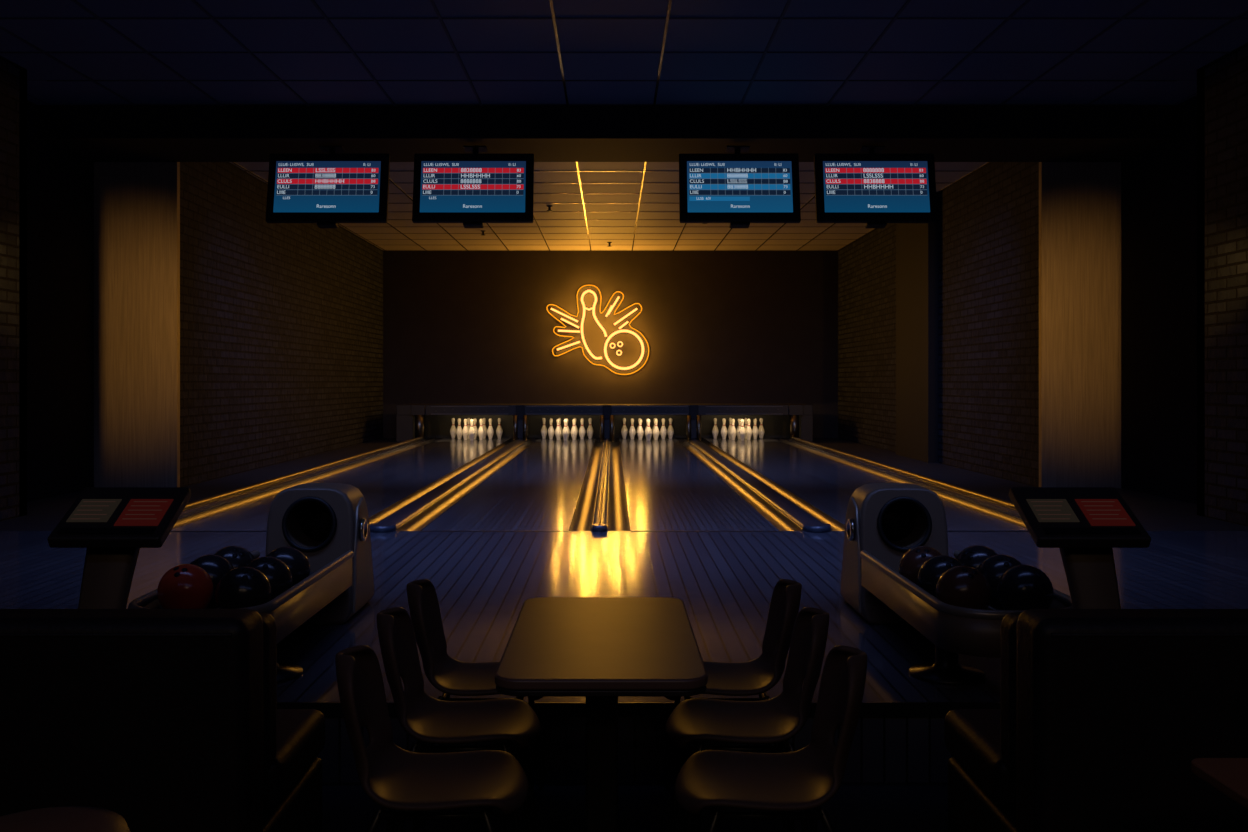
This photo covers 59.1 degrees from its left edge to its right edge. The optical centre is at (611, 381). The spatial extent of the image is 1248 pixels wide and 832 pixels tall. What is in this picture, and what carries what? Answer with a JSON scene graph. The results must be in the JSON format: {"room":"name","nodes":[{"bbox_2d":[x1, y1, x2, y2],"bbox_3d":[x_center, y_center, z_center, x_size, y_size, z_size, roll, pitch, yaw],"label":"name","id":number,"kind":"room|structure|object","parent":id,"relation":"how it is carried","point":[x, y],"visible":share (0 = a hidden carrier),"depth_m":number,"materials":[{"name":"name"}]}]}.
{"room":"sports facility","nodes":[
{"label":"sports facility","id":0,"kind":"room"},
{"bbox_2d":[0,55,26,520],"bbox_3d":[-5.390,-0.660,2.965,0.220,4.320,13.930,0,0,0],"label":"wall","id":1,"kind":"structure","parent":0,"point":[9,70],"depth_m":9.66,"materials":[{"name":"brick"}]},
{"bbox_2d":[19,66,26,515],"bbox_3d":[-5.565,-0.810,9.865,0.570,4.020,0.130,0,0,0],"label":"wall","id":2,"kind":"structure","parent":0,"point":[22,417],"depth_m":9.85,"materials":[{"name":"paint"}]},
{"bbox_2d":[27,100,93,501],"bbox_3d":[-5.925,-0.810,11.215,0.150,4.020,2.570,0,0,0],"label":"wall","id":3,"kind":"structure","parent":0,"point":[60,182],"depth_m":11.60,"materials":[{"name":"paint"}]},
{"bbox_2d":[94,162,179,486],"bbox_3d":[-5.380,-0.810,12.460,0.940,4.020,0.080,0,0,0],"label":"pillar","id":4,"kind":"structure","parent":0,"point":[137,204],"depth_m":12.42,"materials":[{"name":"brown wood"}]},
{"bbox_2d":[180,162,382,486],"bbox_3d":[-5.055,-0.810,18.050,0.290,4.020,11.100,0,0,0],"label":"wall","id":5,"kind":"structure","parent":0,"point":[281,324],"depth_m":15.54,"materials":[{"name":"brick"}]},
{"bbox_2d":[230,162,986,250],"bbox_3d":[0.000,-2.870,17.400,11.800,0.100,12.400,0,0,0],"label":"ceiling","id":6,"kind":"structure","parent":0,"point":[549,177],"depth_m":19.57,"materials":[{"name":"tile"}]},
{"bbox_2d":[232,162,989,250],"bbox_3d":[-0.030,-2.814,18.000,9.760,0.012,11.200,0,0,0],"label":"grid","id":7,"kind":"object","parent":6,"relation":"attached to","point":[398,187],"depth_m":20.59,"materials":[{"name":"black metal"}]},
{"bbox_2d":[383,251,837,441],"bbox_3d":[-0.030,-0.660,23.675,9.760,4.320,0.150,0,0,0],"label":"wall","id":8,"kind":"structure","parent":0,"point":[460,327],"depth_m":23.60,"materials":[{"name":"paint"}]},
{"bbox_2d":[547,285,648,374],"bbox_3d":[-0.302,-1.118,23.550,2.200,1.935,0.099,0,0,0],"label":"sign","id":9,"kind":"object","parent":8,"relation":"attached to","point":[588,290],"visible":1,"depth_m":23.52,"materials":[{"name":"glass"}]},
{"bbox_2d":[0,0,1247,104],"bbox_3d":[0.000,-2.870,3.600,11.800,0.100,15.200,0,0,0],"label":"ceiling","id":10,"kind":"structure","parent":0,"point":[49,35],"depth_m":9.47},
{"bbox_2d":[266,146,389,227],"bbox_3d":[-2.930,-2.028,11.427,1.240,0.874,0.340,0,0,0],"label":"monitor","id":11,"kind":"object","parent":10,"relation":"hanging from","point":[326,190],"visible":1,"depth_m":11.31,"materials":[{"name":"black plastic"}]},
{"bbox_2d":[412,146,533,227],"bbox_3d":[-1.430,-2.028,11.427,1.240,0.874,0.340,0,0,0],"label":"monitor","id":12,"kind":"object","parent":10,"relation":"hanging from","point":[473,190],"visible":1,"depth_m":11.31,"materials":[{"name":"black plastic"}]},
{"bbox_2d":[37,105,1176,161],"bbox_3d":[-0.050,-2.650,11.800,11.600,0.340,1.200,0,0,0],"label":"ceiling beam","id":13,"kind":"structure","parent":10,"relation":"attached to","point":[94,133],"depth_m":11.20,"materials":[{"name":"black paint"}]},
{"bbox_2d":[549,0,671,105],"bbox_3d":[-0.010,-2.814,6.600,0.902,0.012,9.200,0,0,0],"label":"grid","id":14,"kind":"object","parent":10,"relation":"attached to","point":[551,1],"depth_m":9.26,"materials":[{"name":"black metal"}]},
{"bbox_2d":[0,0,1247,105],"bbox_3d":[0.000,-2.814,6.600,10.560,0.012,9.200,0,0,0],"label":"grid","id":15,"kind":"object","parent":10,"relation":"attached to","point":[196,3],"depth_m":9.39,"materials":[{"name":"black metal"}]},
{"bbox_2d":[679,146,800,227],"bbox_3d":[1.315,-2.028,11.427,1.240,0.874,0.340,0,0,0],"label":"monitor","id":16,"kind":"object","parent":10,"relation":"hanging from","point":[739,190],"visible":1,"depth_m":11.32,"materials":[{"name":"black plastic"}]},
{"bbox_2d":[814,146,937,227],"bbox_3d":[2.720,-2.028,11.427,1.240,0.874,0.340,0,0,0],"label":"monitor","id":17,"kind":"object","parent":10,"relation":"hanging from","point":[876,190],"visible":1,"depth_m":11.31,"materials":[{"name":"black plastic"}]},
{"bbox_2d":[0,438,1247,781],"bbox_3d":[-0.050,1.350,13.860,11.600,0.300,19.480,0,0,0],"label":"floor","id":18,"kind":"structure","parent":0,"point":[725,582],"depth_m":6.49,"materials":[{"name":"brown wood"}]},
{"bbox_2d":[128,483,373,682],"bbox_3d":[-1.554,0.865,4.997,0.571,0.670,2.033,0,0,0],"label":"bowling ball return","id":19,"kind":"object","parent":18,"relation":"on","point":[328,523],"visible":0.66,"depth_m":5.48,"materials":[{"name":"plastic"}]},
{"bbox_2d":[157,564,213,608],"bbox_3d":[-1.690,0.827,4.360,0.210,0.210,0.210,0,0,0],"label":"ball","id":20,"kind":"object","parent":19,"relation":"on","point":[183,586],"visible":0.84,"depth_m":4.29,"materials":[{"name":"red plastic"}]},
{"bbox_2d":[190,554,233,604],"bbox_3d":[-1.680,0.827,4.600,0.210,0.210,0.210,0,0,0],"label":"ball","id":21,"kind":"object","parent":19,"relation":"on","point":[216,566],"visible":0.48,"depth_m":4.54,"materials":[{"name":"black plastic"}]},
{"bbox_2d":[214,546,254,567],"bbox_3d":[-1.670,0.827,4.840,0.210,0.210,0.210,0,0,0],"label":"ball","id":22,"kind":"object","parent":19,"relation":"on","point":[238,556],"visible":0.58,"depth_m":4.79,"materials":[{"name":"black plastic"}]},
{"bbox_2d":[215,566,271,608],"bbox_3d":[-1.440,0.827,4.300,0.210,0.210,0.210,0,0,0],"label":"ball","id":23,"kind":"object","parent":19,"relation":"on","point":[244,586],"visible":0.73,"depth_m":4.22,"materials":[{"name":"black plastic"}]},
{"bbox_2d":[205,572,313,608],"bbox_3d":[-1.555,0.958,4.710,0.530,0.045,1.420,0,0,0],"label":"tray","id":24,"kind":"object","parent":19,"relation":"on","point":[309,603],"depth_m":4.61,"materials":[{"name":"black plastic"}]},
{"bbox_2d":[247,556,292,600],"bbox_3d":[-1.430,0.827,4.550,0.210,0.210,0.210,0,0,0],"label":"ball","id":25,"kind":"object","parent":19,"relation":"on","point":[279,575],"visible":0.59,"depth_m":4.49,"materials":[{"name":"black plastic"}]},
{"bbox_2d":[267,547,309,585],"bbox_3d":[-1.430,0.827,4.820,0.210,0.210,0.210,0,0,0],"label":"ball","id":26,"kind":"object","parent":19,"relation":"on","point":[296,560],"visible":0.49,"depth_m":4.76,"materials":[{"name":"black plastic"}]},
{"bbox_2d":[265,483,373,624],"bbox_3d":[-1.510,0.865,5.719,0.440,0.670,0.590,0,0,0],"label":"hood","id":27,"kind":"object","parent":19,"relation":"attached to","point":[323,521],"depth_m":5.51,"materials":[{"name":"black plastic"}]},
{"bbox_2d":[396,404,812,441],"bbox_3d":[-0.150,0.830,22.835,8.400,0.740,1.530,0,0,0],"label":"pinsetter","id":28,"kind":"object","parent":18,"relation":"on","point":[524,421],"visible":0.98,"depth_m":22.20,"materials":[{"name":"black plastic"}]},
{"bbox_2d":[425,415,789,437],"bbox_3d":[-0.100,0.859,23.560,7.800,0.678,0.040,0,0,0],"label":"curtain","id":29,"kind":"object","parent":28,"relation":"hanging from","point":[436,426],"depth_m":23.54,"materials":[{"name":"black plastic"}]},
{"bbox_2d":[277,702,1000,716],"bbox_3d":[0.000,1.224,4.114,10.560,0.051,0.011,0,0,0],"label":"step","id":30,"kind":"structure","parent":18,"relation":"attached to","point":[329,709],"depth_m":4.11,"materials":[{"name":"metal"}]},
{"bbox_2d":[840,483,1072,684],"bbox_3d":[1.504,0.865,4.997,0.571,0.670,2.033,0,0,0],"label":"bowling ball return","id":31,"kind":"object","parent":18,"relation":"on","point":[884,521],"visible":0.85,"depth_m":5.43,"materials":[{"name":"plastic"}]},
{"bbox_2d":[840,483,948,624],"bbox_3d":[1.460,0.865,5.719,0.440,0.670,0.590,0,0,0],"label":"hood","id":32,"kind":"object","parent":31,"relation":"attached to","point":[885,521],"depth_m":5.51,"materials":[{"name":"grey plastic"}]},
{"bbox_2d":[899,546,941,584],"bbox_3d":[1.370,0.827,4.840,0.210,0.210,0.210,0,0,0],"label":"ball","id":33,"kind":"object","parent":31,"relation":"on","point":[910,564],"visible":0.57,"depth_m":4.78,"materials":[{"name":"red plastic"}]},
{"bbox_2d":[917,555,963,596],"bbox_3d":[1.380,0.827,4.580,0.210,0.210,0.210,0,0,0],"label":"ball","id":34,"kind":"object","parent":31,"relation":"on","point":[931,570],"visible":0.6,"depth_m":4.53,"materials":[{"name":"black plastic"}]},
{"bbox_2d":[936,565,991,609],"bbox_3d":[1.380,0.827,4.320,0.210,0.210,0.210,0,0,0],"label":"ball","id":35,"kind":"object","parent":31,"relation":"on","point":[960,586],"visible":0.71,"depth_m":4.25,"materials":[{"name":"black plastic"}]},
{"bbox_2d":[861,557,1069,657],"bbox_3d":[1.505,0.927,4.706,0.552,0.145,1.433,0,0,0],"label":"tray","id":36,"kind":"object","parent":31,"relation":"on","point":[955,630],"depth_m":4.21,"materials":[{"name":"plastic"}]},
{"bbox_2d":[956,545,997,568],"bbox_3d":[1.620,0.827,4.860,0.210,0.210,0.210,0,0,0],"label":"ball","id":37,"kind":"object","parent":31,"relation":"on","point":[971,556],"visible":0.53,"depth_m":4.80,"materials":[{"name":"black plastic"}]},
{"bbox_2d":[977,554,1021,604],"bbox_3d":[1.630,0.827,4.600,0.210,0.210,0.210,0,0,0],"label":"ball","id":38,"kind":"object","parent":31,"relation":"on","point":[993,567],"visible":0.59,"depth_m":4.54,"materials":[{"name":"black plastic"}]},
{"bbox_2d":[997,565,1053,609],"bbox_3d":[1.630,0.827,4.340,0.210,0.210,0.210,0,0,0],"label":"ball","id":39,"kind":"object","parent":31,"relation":"on","point":[1020,587],"visible":0.8,"depth_m":4.27,"materials":[{"name":"black plastic"}]},
{"bbox_2d":[322,782,947,831],"bbox_3d":[0.000,1.550,0.060,10.600,0.100,8.120,0,0,0],"label":"floor","id":40,"kind":"structure","parent":0,"point":[856,806],"depth_m":3.85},
{"bbox_2d":[0,806,130,831],"bbox_3d":[-0.970,1.123,1.840,0.360,0.753,0.360,0,0,0],"label":"bar stool","id":41,"kind":"object","parent":40,"relation":"on","point":[61,818],"visible":1,"depth_m":1.88,"materials":[{"name":"leather"}]},
{"bbox_2d":[47,487,190,608],"bbox_3d":[-1.629,0.926,3.590,0.423,1.146,0.300,0,0,0],"label":"console","id":42,"kind":"object","parent":40,"relation":"on","point":[113,524],"visible":0.48,"depth_m":3.52,"materials":[{"name":"plastic"}]},
{"bbox_2d":[0,609,324,831],"bbox_3d":[-1.735,1.032,2.999,1.730,0.934,0.801,0,0,0],"label":"sofa","id":43,"kind":"object","parent":40,"relation":"on","point":[162,720],"visible":0.98,"depth_m":2.60,"materials":[{"name":"leather"}]},
{"bbox_2d":[258,612,276,772],"bbox_3d":[-1.158,0.805,2.842,0.565,0.410,0.135,0,0,0],"label":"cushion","id":44,"kind":"object","parent":43,"relation":"on","point":[269,624],"depth_m":2.82,"materials":[{"name":"leather"}]},
{"bbox_2d":[263,709,324,808],"bbox_3d":[-1.158,1.069,3.150,0.565,0.139,0.500,0,0,0],"label":"seat cushion","id":45,"kind":"object","parent":43,"relation":"on","point":[300,732],"depth_m":3.11,"materials":[{"name":"leather"}]},
{"bbox_2d":[335,645,528,831],"bbox_3d":[-0.471,1.099,2.880,0.503,0.790,0.395,0,0,0],"label":"dining chair","id":46,"kind":"object","parent":40,"relation":"on","point":[395,778],"visible":1,"depth_m":2.87,"materials":[{"name":"leather"}]},
{"bbox_2d":[377,607,540,831],"bbox_3d":[-0.471,1.099,3.380,0.503,0.790,0.395,0,0,0],"label":"dining chair","id":47,"kind":"object","parent":40,"relation":"on","point":[426,718],"visible":1,"depth_m":3.38,"materials":[{"name":"leather"}]},
{"bbox_2d":[406,579,543,827],"bbox_3d":[-0.471,1.099,3.870,0.503,0.790,0.395,0,0,0],"label":"dining chair","id":48,"kind":"object","parent":40,"relation":"on","point":[450,676],"visible":0.7,"depth_m":3.86,"materials":[{"name":"plastic"}]},
{"bbox_2d":[495,597,707,831],"bbox_3d":[-0.028,1.125,3.305,0.550,0.749,1.070,0,0,0],"label":"dining table","id":49,"kind":"object","parent":40,"relation":"on","point":[601,650],"visible":1,"depth_m":3.02,"materials":[{"name":"laminate"}]},
{"bbox_2d":[665,579,801,827],"bbox_3d":[0.416,1.099,3.870,0.503,0.790,0.395,0,0,0],"label":"dining chair","id":50,"kind":"object","parent":40,"relation":"on","point":[757,676],"visible":0.73,"depth_m":3.86,"materials":[{"name":"plastic"}]},
{"bbox_2d":[665,607,828,831],"bbox_3d":[0.416,1.099,3.380,0.503,0.790,0.395,0,0,0],"label":"dining chair","id":51,"kind":"object","parent":40,"relation":"on","point":[778,719],"visible":0.99,"depth_m":3.37,"materials":[{"name":"leather"}]},
{"bbox_2d":[675,645,866,831],"bbox_3d":[0.416,1.099,2.880,0.503,0.790,0.395,0,0,0],"label":"dining chair","id":52,"kind":"object","parent":40,"relation":"on","point":[806,778],"visible":1,"depth_m":2.87,"materials":[{"name":"leather"}]},
{"bbox_2d":[1009,487,1150,608],"bbox_3d":[1.548,0.926,3.590,0.423,1.146,0.300,0,0,0],"label":"console","id":53,"kind":"object","parent":40,"relation":"on","point":[1085,523],"visible":0.54,"depth_m":3.52,"materials":[{"name":"plastic"}]},
{"bbox_2d":[944,609,1247,831],"bbox_3d":[1.855,1.032,2.999,1.690,0.934,0.801,0,0,0],"label":"sofa","id":54,"kind":"object","parent":40,"relation":"on","point":[1104,715],"visible":0.84,"depth_m":2.60,"materials":[{"name":"leather"}]},
{"bbox_2d":[944,709,1016,808],"bbox_3d":[1.292,1.069,3.150,0.551,0.139,0.500,0,0,0],"label":"seat cushion","id":55,"kind":"object","parent":54,"relation":"on","point":[972,736],"depth_m":3.11,"materials":[{"name":"leather"}]},
{"bbox_2d":[1001,612,1021,773],"bbox_3d":[1.292,0.805,2.842,0.551,0.410,0.135,0,0,0],"label":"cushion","id":56,"kind":"object","parent":54,"relation":"on","point":[1009,622],"depth_m":2.82,"materials":[{"name":"leather"}]},
{"bbox_2d":[1191,758,1247,809],"bbox_3d":[1.448,1.125,1.875,0.604,0.749,0.650,0,0,0],"label":"side table","id":57,"kind":"object","parent":40,"relation":"on","point":[1229,776],"visible":1,"depth_m":2.11,"materials":[{"name":"brown wood"}]},
{"bbox_2d":[896,193,937,462],"bbox_3d":[4.775,-0.810,17.275,0.150,4.020,1.850,0,0,0],"label":"wall column","id":58,"kind":"structure","parent":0,"point":[916,243],"depth_m":16.98,"materials":[{"name":"paint"}]},
{"bbox_2d":[838,162,1038,486],"bbox_3d":[5.000,-0.810,18.050,0.300,4.020,11.100,0,0,0],"label":"wall","id":59,"kind":"structure","parent":0,"point":[988,219],"depth_m":14.88,"materials":[{"name":"brick"}]},
{"bbox_2d":[1039,162,1120,487],"bbox_3d":[5.300,-0.810,12.460,0.900,4.020,0.080,0,0,0],"label":"pillar","id":60,"kind":"structure","parent":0,"point":[1080,202],"depth_m":12.42,"materials":[{"name":"brown wood"}]},
{"bbox_2d":[1121,95,1196,503],"bbox_3d":[5.825,-0.810,11.215,0.150,4.020,2.570,0,0,0],"label":"wall","id":61,"kind":"structure","parent":0,"point":[1159,184],"depth_m":11.53,"materials":[{"name":"paint"}]},
{"bbox_2d":[1197,66,1204,516],"bbox_3d":[5.515,-0.810,9.865,0.470,4.020,0.130,0,0,0],"label":"wall","id":62,"kind":"structure","parent":0,"point":[1200,94],"depth_m":9.85,"materials":[{"name":"paint"}]},
{"bbox_2d":[1197,43,1247,525],"bbox_3d":[5.390,-0.660,2.965,0.220,4.320,13.930,0,0,0],"label":"wall","id":63,"kind":"structure","parent":0,"point":[1226,77],"depth_m":9.48,"materials":[{"name":"brick"}]},
{"bbox_3d":[-0.100,1.420,16.230,7.800,0.160,14.740,0,0,0],"label":"floor","id":64,"kind":"structure","parent":0,"visible":0},
{"bbox_2d":[171,437,525,532],"bbox_3d":[-2.854,1.212,16.135,2.251,0.237,14.770,0,0,0],"label":"lane","id":65,"kind":"object","parent":64,"relation":"on","point":[398,482],"visible":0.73,"depth_m":13.01,"materials":[{"name":"wood"}]},
{"bbox_2d":[450,418,455,438],"bbox_3d":[-3.357,0.979,23.270,0.143,0.440,0.143,0,0,0],"label":"pin","id":66,"kind":"object","parent":65,"relation":"on","point":[453,428],"visible":0.97,"depth_m":23.23,"materials":[{"name":"white plastic"}]},
{"bbox_2d":[456,418,461,438],"bbox_3d":[-3.195,0.979,23.020,0.143,0.440,0.143,0,0,0],"label":"pin","id":67,"kind":"object","parent":65,"relation":"on","point":[459,429],"visible":0.98,"depth_m":22.98,"materials":[{"name":"white plastic"}]},
{"bbox_2d":[462,419,468,439],"bbox_3d":[-3.033,0.979,22.770,0.143,0.440,0.143,0,0,0],"label":"pin","id":68,"kind":"object","parent":65,"relation":"on","point":[465,430],"visible":0.99,"depth_m":22.73,"materials":[{"name":"white plastic"}]},
{"bbox_2d":[467,418,469,438],"bbox_3d":[-3.033,0.979,23.270,0.143,0.440,0.143,0,0,0],"label":"pin","id":69,"kind":"object","parent":65,"relation":"on","point":[468,419],"visible":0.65,"depth_m":23.24,"materials":[{"name":"white plastic"}]},
{"bbox_2d":[468,419,474,440],"bbox_3d":[-2.870,0.979,22.520,0.143,0.440,0.143,0,0,0],"label":"pin","id":70,"kind":"object","parent":65,"relation":"on","point":[471,432],"visible":1,"depth_m":22.48,"materials":[{"name":"white plastic"}]},
{"bbox_2d":[473,418,477,438],"bbox_3d":[-2.870,0.979,23.020,0.143,0.440,0.143,0,0,0],"label":"pin","id":71,"kind":"object","parent":65,"relation":"on","point":[474,419],"visible":0.75,"depth_m":22.99,"materials":[{"name":"white plastic"}]},
{"bbox_2d":[478,419,484,439],"bbox_3d":[-2.708,0.979,22.770,0.143,0.440,0.143,0,0,0],"label":"pin","id":72,"kind":"object","parent":65,"relation":"on","point":[481,432],"visible":1,"depth_m":22.73,"materials":[{"name":"white plastic"}]},
{"bbox_2d":[483,418,486,438],"bbox_3d":[-2.708,0.979,23.270,0.143,0.440,0.143,0,0,0],"label":"pin","id":73,"kind":"object","parent":65,"relation":"on","point":[484,419],"visible":0.71,"depth_m":23.24,"materials":[{"name":"white plastic"}]},
{"bbox_2d":[487,418,493,438],"bbox_3d":[-2.545,0.979,23.020,0.143,0.440,0.143,0,0,0],"label":"pin","id":74,"kind":"object","parent":65,"relation":"on","point":[490,431],"visible":1,"depth_m":22.98,"materials":[{"name":"white plastic"}]},
{"bbox_2d":[496,418,502,438],"bbox_3d":[-2.382,0.979,23.270,0.143,0.440,0.143,0,0,0],"label":"pin","id":75,"kind":"object","parent":65,"relation":"on","point":[499,431],"visible":1,"depth_m":23.23,"materials":[{"name":"white plastic"}]},
{"bbox_2d":[397,438,610,531],"bbox_3d":[-0.884,1.234,16.160,1.711,0.191,14.720,0,0,0],"label":"lane","id":76,"kind":"object","parent":64,"relation":"on","point":[542,485],"visible":0.92,"depth_m":11.73,"materials":[{"name":"wood"}]},
{"bbox_2d":[541,418,546,438],"bbox_3d":[-1.438,0.979,23.270,0.143,0.440,0.143,0,0,0],"label":"pin","id":77,"kind":"object","parent":76,"relation":"on","point":[543,429],"visible":1,"depth_m":23.23,"materials":[{"name":"white plastic"}]},
{"bbox_2d":[548,418,553,438],"bbox_3d":[-1.275,0.979,23.020,0.143,0.440,0.143,0,0,0],"label":"pin","id":78,"kind":"object","parent":76,"relation":"on","point":[551,429],"visible":1,"depth_m":22.98,"materials":[{"name":"white plastic"}]},
{"bbox_2d":[555,419,561,439],"bbox_3d":[-1.113,0.979,22.770,0.143,0.440,0.143,0,0,0],"label":"pin","id":79,"kind":"object","parent":76,"relation":"on","point":[558,432],"visible":1,"depth_m":22.73,"materials":[{"name":"white plastic"}]},
{"bbox_2d":[562,419,568,440],"bbox_3d":[-0.950,0.979,22.520,0.143,0.440,0.143,0,0,0],"label":"pin","id":80,"kind":"object","parent":76,"relation":"on","point":[565,432],"visible":1,"depth_m":22.48,"materials":[{"name":"white plastic"}]},
{"bbox_2d":[570,419,576,439],"bbox_3d":[-0.787,0.979,22.770,0.143,0.440,0.143,0,0,0],"label":"pin","id":81,"kind":"object","parent":76,"relation":"on","point":[573,432],"visible":1,"depth_m":22.73,"materials":[{"name":"white plastic"}]},
{"bbox_2d":[579,418,585,438],"bbox_3d":[-0.625,0.979,23.020,0.143,0.440,0.143,0,0,0],"label":"pin","id":82,"kind":"object","parent":76,"relation":"on","point":[582,431],"visible":1,"depth_m":22.98,"materials":[{"name":"white plastic"}]},
{"bbox_2d":[587,418,593,438],"bbox_3d":[-0.463,0.979,23.270,0.143,0.440,0.143,0,0,0],"label":"pin","id":83,"kind":"object","parent":76,"relation":"on","point":[590,431],"visible":1,"depth_m":23.23,"materials":[{"name":"white plastic"}]},
{"bbox_2d":[608,438,831,532],"bbox_3d":[0.866,1.240,16.135,1.811,0.181,14.770,0,0,0],"label":"lane","id":84,"kind":"object","parent":64,"relation":"on","point":[660,485],"visible":0.91,"depth_m":11.73,"materials":[{"name":"wood"}]},
{"bbox_2d":[621,418,627,438],"bbox_3d":[0.263,0.979,23.270,0.143,0.440,0.143,0,0,0],"label":"pin","id":85,"kind":"object","parent":84,"relation":"on","point":[624,431],"visible":1,"depth_m":23.23,"materials":[{"name":"white plastic"}]},
{"bbox_2d":[629,418,635,438],"bbox_3d":[0.425,0.979,23.020,0.143,0.440,0.143,0,0,0],"label":"pin","id":86,"kind":"object","parent":84,"relation":"on","point":[632,431],"visible":1,"depth_m":22.98,"materials":[{"name":"white plastic"}]},
{"bbox_2d":[637,419,643,439],"bbox_3d":[0.588,0.979,22.770,0.143,0.440,0.143,0,0,0],"label":"pin","id":87,"kind":"object","parent":84,"relation":"on","point":[640,432],"visible":1,"depth_m":22.73,"materials":[{"name":"white plastic"}]},
{"bbox_2d":[645,419,651,440],"bbox_3d":[0.750,0.979,22.520,0.143,0.440,0.143,0,0,0],"label":"pin","id":88,"kind":"object","parent":84,"relation":"on","point":[648,432],"visible":1,"depth_m":22.48,"materials":[{"name":"white plastic"}]},
{"bbox_2d":[653,419,659,439],"bbox_3d":[0.912,0.979,22.770,0.143,0.440,0.143,0,0,0],"label":"pin","id":89,"kind":"object","parent":84,"relation":"on","point":[656,432],"visible":1,"depth_m":22.73,"materials":[{"name":"white plastic"}]},
{"bbox_2d":[660,418,666,438],"bbox_3d":[1.075,0.979,23.020,0.143,0.440,0.143,0,0,0],"label":"pin","id":90,"kind":"object","parent":84,"relation":"on","point":[663,431],"visible":0.99,"depth_m":22.98,"materials":[{"name":"white plastic"}]},
{"bbox_2d":[667,418,673,438],"bbox_3d":[1.238,0.979,23.270,0.143,0.440,0.143,0,0,0],"label":"pin","id":91,"kind":"object","parent":84,"relation":"on","point":[670,431],"visible":1,"depth_m":23.23,"materials":[{"name":"white plastic"}]},
{"bbox_2d":[694,436,1027,531],"bbox_3d":[2.770,1.212,16.165,2.020,0.237,14.710,0,0,0],"label":"lane","id":92,"kind":"object","parent":64,"relation":"on","point":[821,480],"visible":0.6,"depth_m":13.39,"materials":[{"name":"wood"}]},
{"bbox_2d":[712,418,718,438],"bbox_3d":[2.183,0.979,23.270,0.143,0.440,0.143,0,0,0],"label":"pin","id":93,"kind":"object","parent":92,"relation":"on","point":[715,431],"visible":1,"depth_m":23.23,"materials":[{"name":"white plastic"}]},
{"bbox_2d":[721,418,726,438],"bbox_3d":[2.345,0.979,23.020,0.143,0.440,0.143,0,0,0],"label":"pin","id":94,"kind":"object","parent":92,"relation":"on","point":[724,429],"visible":1,"depth_m":22.98,"materials":[{"name":"white plastic"}]},
{"bbox_2d":[727,418,731,438],"bbox_3d":[2.507,0.979,23.270,0.143,0.440,0.143,0,0,0],"label":"pin","id":95,"kind":"object","parent":92,"relation":"on","point":[730,419],"visible":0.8,"depth_m":23.24,"materials":[{"name":"white plastic"}]},
{"bbox_2d":[730,419,736,439],"bbox_3d":[2.507,0.979,22.770,0.143,0.440,0.143,0,0,0],"label":"pin","id":96,"kind":"object","parent":92,"relation":"on","point":[733,432],"visible":1,"depth_m":22.73,"materials":[{"name":"white plastic"}]},
{"bbox_2d":[736,418,740,438],"bbox_3d":[2.670,0.979,23.020,0.143,0.440,0.143,0,0,0],"label":"pin","id":97,"kind":"object","parent":92,"relation":"on","point":[739,419],"visible":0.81,"depth_m":22.99,"materials":[{"name":"white plastic"}]},
{"bbox_2d":[739,419,745,440],"bbox_3d":[2.670,0.979,22.520,0.143,0.440,0.143,0,0,0],"label":"pin","id":98,"kind":"object","parent":92,"relation":"on","point":[742,432],"visible":1,"depth_m":22.48,"materials":[{"name":"white plastic"}]},
{"bbox_2d":[744,418,746,438],"bbox_3d":[2.833,0.979,23.270,0.143,0.440,0.143,0,0,0],"label":"pin","id":99,"kind":"object","parent":92,"relation":"on","point":[745,419],"visible":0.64,"depth_m":23.24,"materials":[{"name":"white plastic"}]},
{"bbox_2d":[746,419,751,439],"bbox_3d":[2.833,0.979,22.770,0.143,0.440,0.143,0,0,0],"label":"pin","id":100,"kind":"object","parent":92,"relation":"on","point":[748,429],"visible":0.98,"depth_m":22.73,"materials":[{"name":"white plastic"}]},
{"bbox_2d":[752,418,757,438],"bbox_3d":[2.995,0.979,23.020,0.143,0.440,0.143,0,0,0],"label":"pin","id":101,"kind":"object","parent":92,"relation":"on","point":[755,429],"visible":0.99,"depth_m":22.98,"materials":[{"name":"white plastic"}]},
{"bbox_2d":[758,418,764,438],"bbox_3d":[3.158,0.979,23.270,0.143,0.440,0.143,0,0,0],"label":"pin","id":102,"kind":"object","parent":92,"relation":"on","point":[761,431],"visible":0.99,"depth_m":23.23,"materials":[{"name":"white plastic"}]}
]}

